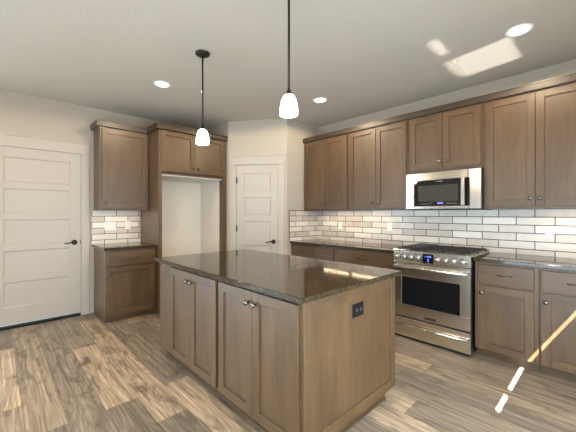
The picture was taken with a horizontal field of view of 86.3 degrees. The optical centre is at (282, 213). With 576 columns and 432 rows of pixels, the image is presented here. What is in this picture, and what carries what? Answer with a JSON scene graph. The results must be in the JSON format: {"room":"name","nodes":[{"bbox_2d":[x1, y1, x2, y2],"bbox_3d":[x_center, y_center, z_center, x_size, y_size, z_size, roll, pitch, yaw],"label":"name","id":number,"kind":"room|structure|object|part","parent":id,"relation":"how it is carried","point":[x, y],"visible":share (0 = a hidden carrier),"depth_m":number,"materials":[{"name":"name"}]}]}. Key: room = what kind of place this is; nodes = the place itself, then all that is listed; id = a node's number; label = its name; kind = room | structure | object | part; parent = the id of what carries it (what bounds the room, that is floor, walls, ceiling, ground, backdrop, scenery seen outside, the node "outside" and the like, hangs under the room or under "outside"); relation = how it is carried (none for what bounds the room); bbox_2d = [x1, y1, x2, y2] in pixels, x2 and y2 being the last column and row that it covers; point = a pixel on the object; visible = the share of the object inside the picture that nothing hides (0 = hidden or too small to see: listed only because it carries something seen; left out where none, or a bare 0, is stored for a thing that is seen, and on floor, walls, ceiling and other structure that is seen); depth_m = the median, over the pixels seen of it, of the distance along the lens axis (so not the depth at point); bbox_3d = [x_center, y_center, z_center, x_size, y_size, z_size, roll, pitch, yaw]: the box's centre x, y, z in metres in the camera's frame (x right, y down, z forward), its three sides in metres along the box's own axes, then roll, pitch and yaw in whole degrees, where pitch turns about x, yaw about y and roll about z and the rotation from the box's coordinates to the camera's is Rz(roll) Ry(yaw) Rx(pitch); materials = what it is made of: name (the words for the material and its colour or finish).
{"room":"kitchen","nodes":[
{"label":"kitchen","id":0,"kind":"room"},
{"bbox_2d":[0,89,200,311],"bbox_3d":[-3.000,-0.047,3.754,7.000,2.740,0.132,0,0,-43],"label":"wall","id":1,"kind":"structure","parent":0,"point":[20,113],"depth_m":4.10,"materials":[{"name":"beige paint"}]},
{"bbox_2d":[0,132,89,330],"bbox_3d":[-2.963,0.201,3.730,1.064,2.245,0.157,0,0,-43],"label":"door","id":2,"kind":"structure","parent":1,"relation":"in","point":[44,182],"depth_m":3.74,"materials":[{"name":"beige paint"}]},
{"bbox_3d":[-2.697,0.368,3.915,0.150,0.068,0.063,0,0,-43],"label":"handle","id":3,"kind":"part","parent":2,"relation":"part of","materials":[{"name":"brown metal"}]},
{"bbox_3d":[-2.949,0.274,3.714,1.052,2.099,0.020,0,0,-43],"label":"casing","id":4,"kind":"part","parent":2,"relation":"part of","materials":[{"name":"beige paint"}]},
{"bbox_2d":[92,210,139,243],"bbox_3d":[-2.320,0.180,4.310,0.620,0.456,0.009,0,0,-43],"label":"backsplash","id":5,"kind":"structure","parent":1,"relation":"attached to","point":[99,235],"depth_m":4.30,"materials":[{"name":"tile"}]},
{"bbox_2d":[104,222,115,229],"bbox_3d":[-2.378,0.171,4.243,0.148,0.115,0.010,0,0,-43],"label":"light switch","id":6,"kind":"object","parent":5,"relation":"attached to","point":[107,225],"visible":1,"depth_m":4.24,"materials":[{"name":"white plastic"}]},
{"bbox_2d":[125,221,130,228],"bbox_3d":[-2.214,0.163,4.397,0.070,0.115,0.010,0,0,-43],"label":"light switch","id":7,"kind":"object","parent":5,"relation":"attached to","point":[127,223],"visible":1,"depth_m":4.39,"materials":[{"name":"white plastic"}]},
{"bbox_2d":[90,120,148,209],"bbox_3d":[-2.204,-0.609,4.168,0.644,1.120,0.374,0,0,-43],"label":"upper cabinet","id":8,"kind":"object","parent":1,"relation":"attached to","point":[120,155],"visible":0.99,"depth_m":4.04,"materials":[{"name":"brown wood"}]},
{"bbox_3d":[-2.205,-1.139,4.169,0.644,0.060,0.368,0,0,-43],"label":"crown molding","id":9,"kind":"part","parent":8,"relation":"part of","materials":[{"name":"brown wood"}]},
{"bbox_3d":[-2.087,-0.582,4.077,0.554,1.021,0.019,0,0,-43],"label":"door","id":10,"kind":"part","parent":8,"relation":"part of","materials":[{"name":"brown wood"}]},
{"bbox_2d":[176,221,180,227],"bbox_3d":[-1.664,0.173,4.910,0.070,0.115,0.009,0,0,-43],"label":"wall outlet","id":11,"kind":"object","parent":1,"relation":"attached to","point":[178,223],"visible":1,"depth_m":4.91,"materials":[{"name":"white plastic"}]},
{"bbox_2d":[162,174,221,182],"bbox_3d":[-1.492,-0.518,4.626,0.916,0.014,0.660,0,0,-43],"label":"trim","id":12,"kind":"structure","parent":0,"point":[175,178],"depth_m":4.58,"materials":[{"name":"beige paint"}]},
{"bbox_2d":[201,181,218,252],"bbox_3d":[-1.159,0.406,4.996,0.074,1.833,0.600,0,0,-43],"label":"wall","id":13,"kind":"structure","parent":0,"point":[210,190],"depth_m":4.94,"materials":[{"name":"beige paint"}]},
{"bbox_2d":[207,119,317,254],"bbox_3d":[-0.405,-0.047,4.931,1.920,2.740,0.596,0,0,6],"label":"wall","id":14,"kind":"structure","parent":0,"point":[271,136],"depth_m":4.67,"materials":[{"name":"beige paint"}]},
{"bbox_2d":[229,155,285,253],"bbox_3d":[-0.383,0.223,4.654,0.864,2.200,0.157,0,0,8],"label":"door","id":15,"kind":"structure","parent":14,"relation":"in","point":[260,185],"depth_m":4.64,"materials":[{"name":"beige paint"}]},
{"bbox_2d":[289,210,317,240],"bbox_3d":[0.333,0.177,4.825,0.651,0.464,0.011,0,0,-43],"label":"backsplash","id":16,"kind":"structure","parent":14,"relation":"attached to","point":[303,225],"depth_m":4.80,"materials":[{"name":"tile"}]},
{"bbox_2d":[0,0,575,129],"bbox_3d":[-1.536,-1.447,1.405,8.320,0.060,5.560,0,0,-43],"label":"ceiling","id":17,"kind":"structure","parent":0,"point":[365,57],"depth_m":2.70,"materials":[{"name":"beige paint"}]},
{"bbox_2d":[153,80,170,87],"bbox_3d":[-1.316,-1.412,3.355,0.184,0.008,0.184,0,0,-43],"label":"recessed light","id":18,"kind":"object","parent":17,"relation":"in","point":[162,84],"visible":1,"depth_m":3.36,"materials":[{"name":"white plastic"}]},
{"bbox_2d":[195,50,209,144],"bbox_3d":[-0.705,-1.015,2.708,0.128,0.800,0.128,0,0,-43],"label":"pendant lamp","id":19,"kind":"object","parent":17,"relation":"hanging from","point":[202,138],"visible":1,"depth_m":2.69,"materials":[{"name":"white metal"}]},
{"bbox_3d":[-0.705,-0.679,2.708,0.116,0.128,0.116,0,0,-43],"label":"lamp shade","id":20,"kind":"part","parent":19,"relation":"part of","materials":[{"name":"white glass"}]},
{"bbox_3d":[-0.705,-1.076,2.708,0.016,0.622,0.015,0,0,-43],"label":"rod","id":21,"kind":"part","parent":19,"relation":"part of","materials":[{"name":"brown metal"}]},
{"bbox_2d":[280,0,297,117],"bbox_3d":[0.039,-1.018,1.934,0.128,0.795,0.128,0,0,-43],"label":"pendant lamp","id":22,"kind":"object","parent":17,"relation":"hanging from","point":[288,106],"visible":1,"depth_m":1.91,"materials":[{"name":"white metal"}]},
{"bbox_3d":[0.039,-1.079,1.934,0.016,0.617,0.015,0,0,-43],"label":"rod","id":23,"kind":"part","parent":22,"relation":"part of","materials":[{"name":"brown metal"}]},
{"bbox_3d":[0.039,-0.684,1.934,0.116,0.128,0.116,0,0,-43],"label":"lamp shade","id":24,"kind":"part","parent":22,"relation":"part of","materials":[{"name":"white glass"}]},
{"bbox_2d":[313,97,327,102],"bbox_3d":[0.467,-1.412,3.826,0.184,0.008,0.184,0,0,-43],"label":"recessed light","id":25,"kind":"object","parent":17,"relation":"in","point":[319,99],"visible":1,"depth_m":3.83,"materials":[{"name":"white plastic"}]},
{"bbox_2d":[505,23,534,37],"bbox_3d":[1.824,-1.412,2.368,0.184,0.008,0.184,0,0,-43],"label":"recessed light","id":26,"kind":"object","parent":17,"relation":"in","point":[520,29],"visible":1,"depth_m":2.36,"materials":[{"name":"white plastic"}]},
{"bbox_2d":[0,312,575,431],"bbox_3d":[-1.099,1.353,1.816,7.120,0.060,5.560,0,0,-43],"label":"floor","id":27,"kind":"structure","parent":0,"point":[83,373],"depth_m":2.33,"materials":[{"name":"wood"}]},
{"bbox_2d":[94,247,155,322],"bbox_3d":[-2.086,0.882,4.076,0.596,0.882,0.650,0,0,-43],"label":"base cabinet","id":28,"kind":"object","parent":27,"relation":"on","point":[125,279],"visible":0.98,"depth_m":3.85,"materials":[{"name":"brown wood"}]},
{"bbox_2d":[92,242,156,250],"bbox_3d":[-2.103,0.424,4.078,0.621,0.030,0.643,0,0,-43],"label":"countertop","id":29,"kind":"structure","parent":28,"relation":"on","point":[126,245],"depth_m":3.96,"materials":[{"name":"stone"}]},
{"bbox_3d":[-1.892,0.548,3.869,0.554,0.174,0.019,0,0,-43],"label":"drawer","id":30,"kind":"part","parent":28,"relation":"part of","materials":[{"name":"brown wood"}]},
{"bbox_3d":[-1.892,0.943,3.869,0.554,0.584,0.019,0,0,-43],"label":"door","id":31,"kind":"part","parent":28,"relation":"part of","materials":[{"name":"brown wood"}]},
{"bbox_2d":[141,122,227,314],"bbox_3d":[-1.481,0.072,4.596,1.084,2.502,0.738,0,0,-43],"label":"tall cabinet","id":32,"kind":"object","parent":27,"relation":"on","point":[172,150],"visible":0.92,"depth_m":4.25,"materials":[{"name":"brown wood"}]},
{"bbox_3d":[-1.843,0.101,4.290,0.045,2.445,0.687,0,0,-43],"label":"panel","id":33,"kind":"part","parent":32,"relation":"part of","materials":[{"name":"brown wood"}]},
{"bbox_3d":[-1.423,-0.832,4.200,0.474,0.540,0.019,0,0,-43],"label":"door","id":34,"kind":"part","parent":32,"relation":"part of","materials":[{"name":"brown wood"}]},
{"bbox_3d":[-1.348,-1.147,4.455,1.084,0.065,0.341,0,0,-43],"label":"crown molding","id":35,"kind":"part","parent":32,"relation":"part of","materials":[{"name":"brown wood"}]},
{"bbox_3d":[-1.073,-0.832,4.528,0.477,0.540,0.019,0,0,-43],"label":"door","id":36,"kind":"part","parent":32,"relation":"part of","materials":[{"name":"brown wood"}]},
{"bbox_3d":[-0.924,0.101,4.743,0.071,2.445,0.088,0,0,-43],"label":"panel","id":37,"kind":"part","parent":32,"relation":"part of","materials":[{"name":"brown wood"}]},
{"bbox_2d":[160,263,394,431],"bbox_3d":[-0.189,0.882,2.511,1.002,0.882,1.828,0,0,-43],"label":"kitchen island","id":38,"kind":"object","parent":27,"relation":"on","point":[323,364],"visible":0.96,"depth_m":1.85,"materials":[{"name":"brown wood"}]},
{"bbox_3d":[-0.846,0.836,2.537,0.019,0.749,0.379,0,0,-43],"label":"door","id":39,"kind":"part","parent":38,"relation":"part of","materials":[{"name":"brown wood"}]},
{"bbox_3d":[-0.586,0.836,2.260,0.019,0.749,0.374,0,0,-43],"label":"door","id":40,"kind":"part","parent":38,"relation":"part of","materials":[{"name":"brown wood"}]},
{"bbox_3d":[-0.304,0.836,1.961,0.019,0.749,0.372,0,0,-43],"label":"door","id":41,"kind":"part","parent":38,"relation":"part of","materials":[{"name":"brown wood"}]},
{"bbox_3d":[-0.048,0.836,1.687,0.019,0.749,0.373,0,0,-43],"label":"door","id":42,"kind":"part","parent":38,"relation":"part of","materials":[{"name":"brown wood"}]},
{"bbox_3d":[-0.181,1.315,2.550,0.847,0.016,1.781,0,0,-43],"label":"shoe molding","id":43,"kind":"part","parent":38,"relation":"part of","materials":[{"name":"brown wood"}]},
{"bbox_2d":[154,249,401,303],"bbox_3d":[-0.168,0.424,2.530,1.050,0.030,1.879,0,0,-43],"label":"island countertop","id":44,"kind":"structure","parent":38,"relation":"on","point":[301,280],"depth_m":2.18,"materials":[{"name":"stone"}]},
{"bbox_3d":[0.448,0.832,1.869,0.952,0.782,0.020,0,0,-43],"label":"panel","id":45,"kind":"part","parent":38,"relation":"part of","materials":[{"name":"brown wood"}]},
{"bbox_2d":[352,301,362,317],"bbox_3d":[0.460,0.585,1.875,0.116,0.082,0.006,0,0,-43],"label":"outlet plate","id":46,"kind":"object","parent":38,"relation":"attached to","point":[357,306],"depth_m":1.87,"materials":[{"name":"black plastic"}]},
{"bbox_2d":[291,243,335,261],"bbox_3d":[0.616,0.882,4.524,0.650,0.882,0.832,0,0,-43],"label":"base cabinet","id":47,"kind":"object","parent":27,"relation":"on","point":[302,250],"visible":0.2,"depth_m":4.28,"materials":[{"name":"brown wood"}]},
{"bbox_2d":[290,239,405,252],"bbox_3d":[0.910,0.424,4.228,0.646,0.030,1.669,0,0,-43],"label":"countertop","id":48,"kind":"structure","parent":47,"relation":"on","point":[378,247],"depth_m":4.09,"materials":[{"name":"stone"}]},
{"bbox_2d":[336,248,393,269],"bbox_3d":[1.187,0.882,3.915,0.650,0.882,0.832,0,0,-43],"label":"base cabinet","id":49,"kind":"object","parent":27,"relation":"on","point":[352,256],"visible":0.17,"depth_m":3.69,"materials":[{"name":"brown wood"}]},
{"bbox_2d":[391,243,489,356],"bbox_3d":[1.688,0.840,3.295,0.732,0.966,0.745,0,0,-43],"label":"range","id":50,"kind":"object","parent":27,"relation":"on","point":[435,288],"visible":0.98,"depth_m":3.05,"materials":[{"name":"silver metal"}]},
{"bbox_3d":[1.444,0.558,3.067,0.066,0.026,0.733,0,0,-43],"label":"oven handle","id":51,"kind":"part","parent":50,"relation":"part of","materials":[{"name":"silver metal"}]},
{"bbox_3d":[1.470,0.815,3.090,0.009,0.315,0.583,0,0,-43],"label":"window trim","id":52,"kind":"part","parent":50,"relation":"part of","materials":[{"name":"silver metal"}]},
{"bbox_3d":[1.454,1.171,3.076,0.040,0.020,0.721,0,0,-43],"label":"drawer handle","id":53,"kind":"part","parent":50,"relation":"part of","materials":[{"name":"silver metal"}]},
{"bbox_3d":[1.483,0.800,3.103,0.040,0.579,0.739,0,0,-43],"label":"oven door","id":54,"kind":"part","parent":50,"relation":"part of","materials":[{"name":"silver metal"}]},
{"bbox_3d":[1.483,1.202,3.103,0.040,0.193,0.739,0,0,-43],"label":"drawer","id":55,"kind":"part","parent":50,"relation":"part of","materials":[{"name":"silver metal"}]},
{"bbox_3d":[1.483,0.448,3.103,0.045,0.110,0.745,0,0,-43],"label":"control panel","id":56,"kind":"part","parent":50,"relation":"part of","materials":[{"name":"silver metal"}]},
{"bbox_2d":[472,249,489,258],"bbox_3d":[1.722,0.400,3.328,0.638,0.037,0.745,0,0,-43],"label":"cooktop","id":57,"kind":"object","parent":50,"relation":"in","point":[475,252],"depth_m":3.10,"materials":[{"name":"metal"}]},
{"bbox_2d":[475,261,540,371],"bbox_3d":[2.153,0.882,2.886,0.650,0.882,0.461,0,0,-43],"label":"base cabinet","id":58,"kind":"object","parent":27,"relation":"on","point":[506,296],"visible":0.96,"depth_m":2.68,"materials":[{"name":"brown wood"}]},
{"bbox_3d":[1.947,0.548,2.692,0.019,0.174,0.403,0,0,-43],"label":"drawer","id":59,"kind":"part","parent":58,"relation":"part of","materials":[{"name":"brown wood"}]},
{"bbox_3d":[1.947,0.943,2.692,0.019,0.584,0.403,0,0,-43],"label":"door","id":60,"kind":"part","parent":58,"relation":"part of","materials":[{"name":"brown wood"}]},
{"bbox_2d":[539,268,575,381],"bbox_3d":[2.470,0.882,2.548,0.650,0.882,0.460,0,0,-43],"label":"base cabinet","id":61,"kind":"object","parent":27,"relation":"on","point":[557,288],"visible":0.99,"depth_m":2.44,"materials":[{"name":"brown wood"}]},
{"bbox_2d":[473,252,575,270],"bbox_3d":[2.339,0.424,2.705,0.646,0.030,0.991,0,0,-43],"label":"countertop","id":62,"kind":"structure","parent":61,"relation":"on","point":[560,263],"depth_m":2.69,"materials":[{"name":"stone"}]},
{"bbox_3d":[2.259,0.548,2.360,0.019,0.174,0.417,0,0,-43],"label":"drawer","id":63,"kind":"part","parent":61,"relation":"part of","materials":[{"name":"brown wood"}]},
{"bbox_3d":[2.259,0.943,2.360,0.019,0.584,0.417,0,0,-43],"label":"door","id":64,"kind":"part","parent":61,"relation":"part of","materials":[{"name":"brown wood"}]},
{"bbox_2d":[318,59,575,210],"bbox_3d":[1.494,-0.047,4.168,0.120,2.740,5.440,0,0,-43],"label":"wall","id":65,"kind":"structure","parent":0,"point":[568,67],"depth_m":3.48,"materials":[{"name":"beige paint"}]},
{"bbox_2d":[304,133,348,210],"bbox_3d":[0.724,-0.579,4.625,0.374,1.059,0.832,0,0,-43],"label":"upper cabinet","id":66,"kind":"object","parent":65,"relation":"attached to","point":[326,161],"visible":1,"depth_m":4.48,"materials":[{"name":"brown wood"}]},
{"bbox_3d":[0.481,-0.582,4.670,0.019,1.021,0.393,0,0,-43],"label":"door","id":67,"kind":"part","parent":66,"relation":"part of","materials":[{"name":"brown wood"}]},
{"bbox_3d":[0.753,-0.582,4.380,0.019,1.021,0.393,0,0,-43],"label":"door","id":68,"kind":"part","parent":66,"relation":"part of","materials":[{"name":"brown wood"}]},
{"bbox_2d":[302,73,575,142],"bbox_3d":[1.455,-1.139,3.614,0.046,0.060,3.306,0,0,-43],"label":"crown molding","id":69,"kind":"structure","parent":66,"relation":"attached to","point":[569,78],"depth_m":3.19,"materials":[{"name":"brown wood"}]},
{"bbox_2d":[349,120,408,209],"bbox_3d":[1.296,-0.579,4.016,0.374,1.059,0.834,0,0,-43],"label":"upper cabinet","id":70,"kind":"object","parent":65,"relation":"attached to","point":[378,156],"visible":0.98,"depth_m":3.87,"materials":[{"name":"brown wood"}]},
{"bbox_3d":[1.053,-0.582,4.061,0.019,1.021,0.394,0,0,-43],"label":"door","id":71,"kind":"part","parent":70,"relation":"part of","materials":[{"name":"brown wood"}]},
{"bbox_3d":[1.325,-0.582,3.771,0.019,1.021,0.394,0,0,-43],"label":"door","id":72,"kind":"part","parent":70,"relation":"part of","materials":[{"name":"brown wood"}]},
{"bbox_2d":[409,103,483,173],"bbox_3d":[1.843,-0.785,3.433,0.374,0.646,0.760,0,0,-43],"label":"upper cabinet","id":73,"kind":"object","parent":65,"relation":"attached to","point":[451,139],"visible":0.99,"depth_m":3.29,"materials":[{"name":"brown wood"}]},
{"bbox_3d":[1.613,-0.795,3.464,0.019,0.593,0.357,0,0,-43],"label":"door","id":74,"kind":"part","parent":73,"relation":"part of","materials":[{"name":"brown wood"}]},
{"bbox_2d":[406,167,491,210],"bbox_3d":[1.813,-0.248,3.403,0.440,0.418,0.759,0,0,-43],"label":"microwave","id":75,"kind":"object","parent":73,"relation":"attached to","point":[461,189],"visible":0.98,"depth_m":3.23,"materials":[{"name":"silver metal"}]},
{"bbox_3d":[1.482,-0.225,3.491,0.014,0.293,0.026,0,0,-43],"label":"trim","id":76,"kind":"part","parent":75,"relation":"part of","materials":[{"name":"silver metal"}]},
{"bbox_3d":[1.658,-0.253,3.337,0.032,0.404,0.642,0,0,-43],"label":"door","id":77,"kind":"part","parent":75,"relation":"part of","materials":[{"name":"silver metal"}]},
{"bbox_3d":[1.678,-0.226,3.289,0.005,0.287,0.539,0,0,-43],"label":"glass","id":78,"kind":"part","parent":75,"relation":"part of","materials":[{"name":"black glass"}]},
{"bbox_3d":[1.823,-0.229,3.102,0.042,0.285,0.036,0,0,-43],"label":"door handle","id":79,"kind":"part","parent":75,"relation":"part of","materials":[{"name":"silver metal"}]},
{"bbox_3d":[1.870,-0.226,3.084,0.005,0.287,0.014,0,0,-43],"label":"glass","id":80,"kind":"part","parent":75,"relation":"part of","materials":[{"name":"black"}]},
{"bbox_3d":[1.860,-0.795,3.201,0.019,0.593,0.357,0,0,-43],"label":"door","id":81,"kind":"part","parent":73,"relation":"part of","materials":[{"name":"brown wood"}]},
{"bbox_2d":[318,209,575,257],"bbox_3d":[1.742,0.180,3.808,0.009,0.456,3.420,0,0,-43],"label":"backsplash","id":82,"kind":"structure","parent":65,"relation":"attached to","point":[513,231],"depth_m":3.46,"materials":[{"name":"tile"}]},
{"bbox_2d":[387,222,391,230],"bbox_3d":[1.435,0.173,4.122,0.009,0.115,0.070,0,0,-43],"label":"wall outlet","id":83,"kind":"object","parent":82,"relation":"attached to","point":[389,224],"visible":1,"depth_m":4.12,"materials":[{"name":"white plastic"}]},
{"bbox_2d":[545,226,554,237],"bbox_3d":[2.550,0.175,2.934,0.009,0.115,0.070,0,0,-43],"label":"wall outlet","id":84,"kind":"object","parent":82,"relation":"attached to","point":[549,230],"visible":1,"depth_m":2.93,"materials":[{"name":"white plastic"}]},
{"bbox_2d":[547,228,551,235],"bbox_3d":[2.548,0.175,2.932,0.003,0.068,0.034,0,0,-43],"label":"socket","id":85,"kind":"object","parent":84,"relation":"attached to","point":[549,230],"depth_m":2.93,"materials":[{"name":"white plastic"}]},
{"bbox_2d":[484,82,575,208],"bbox_3d":[2.380,-0.579,2.861,0.374,1.059,0.801,0,0,-43],"label":"upper cabinet","id":86,"kind":"object","parent":65,"relation":"attached to","point":[530,137],"visible":1,"depth_m":2.78,"materials":[{"name":"brown wood"}]},
{"bbox_3d":[2.142,-0.582,2.900,0.019,1.021,0.378,0,0,-43],"label":"door","id":87,"kind":"part","parent":86,"relation":"part of","materials":[{"name":"brown wood"}]},
{"bbox_3d":[2.404,-0.582,2.622,0.019,1.021,0.378,0,0,-43],"label":"door","id":88,"kind":"part","parent":86,"relation":"part of","materials":[{"name":"brown wood"}]}
]}

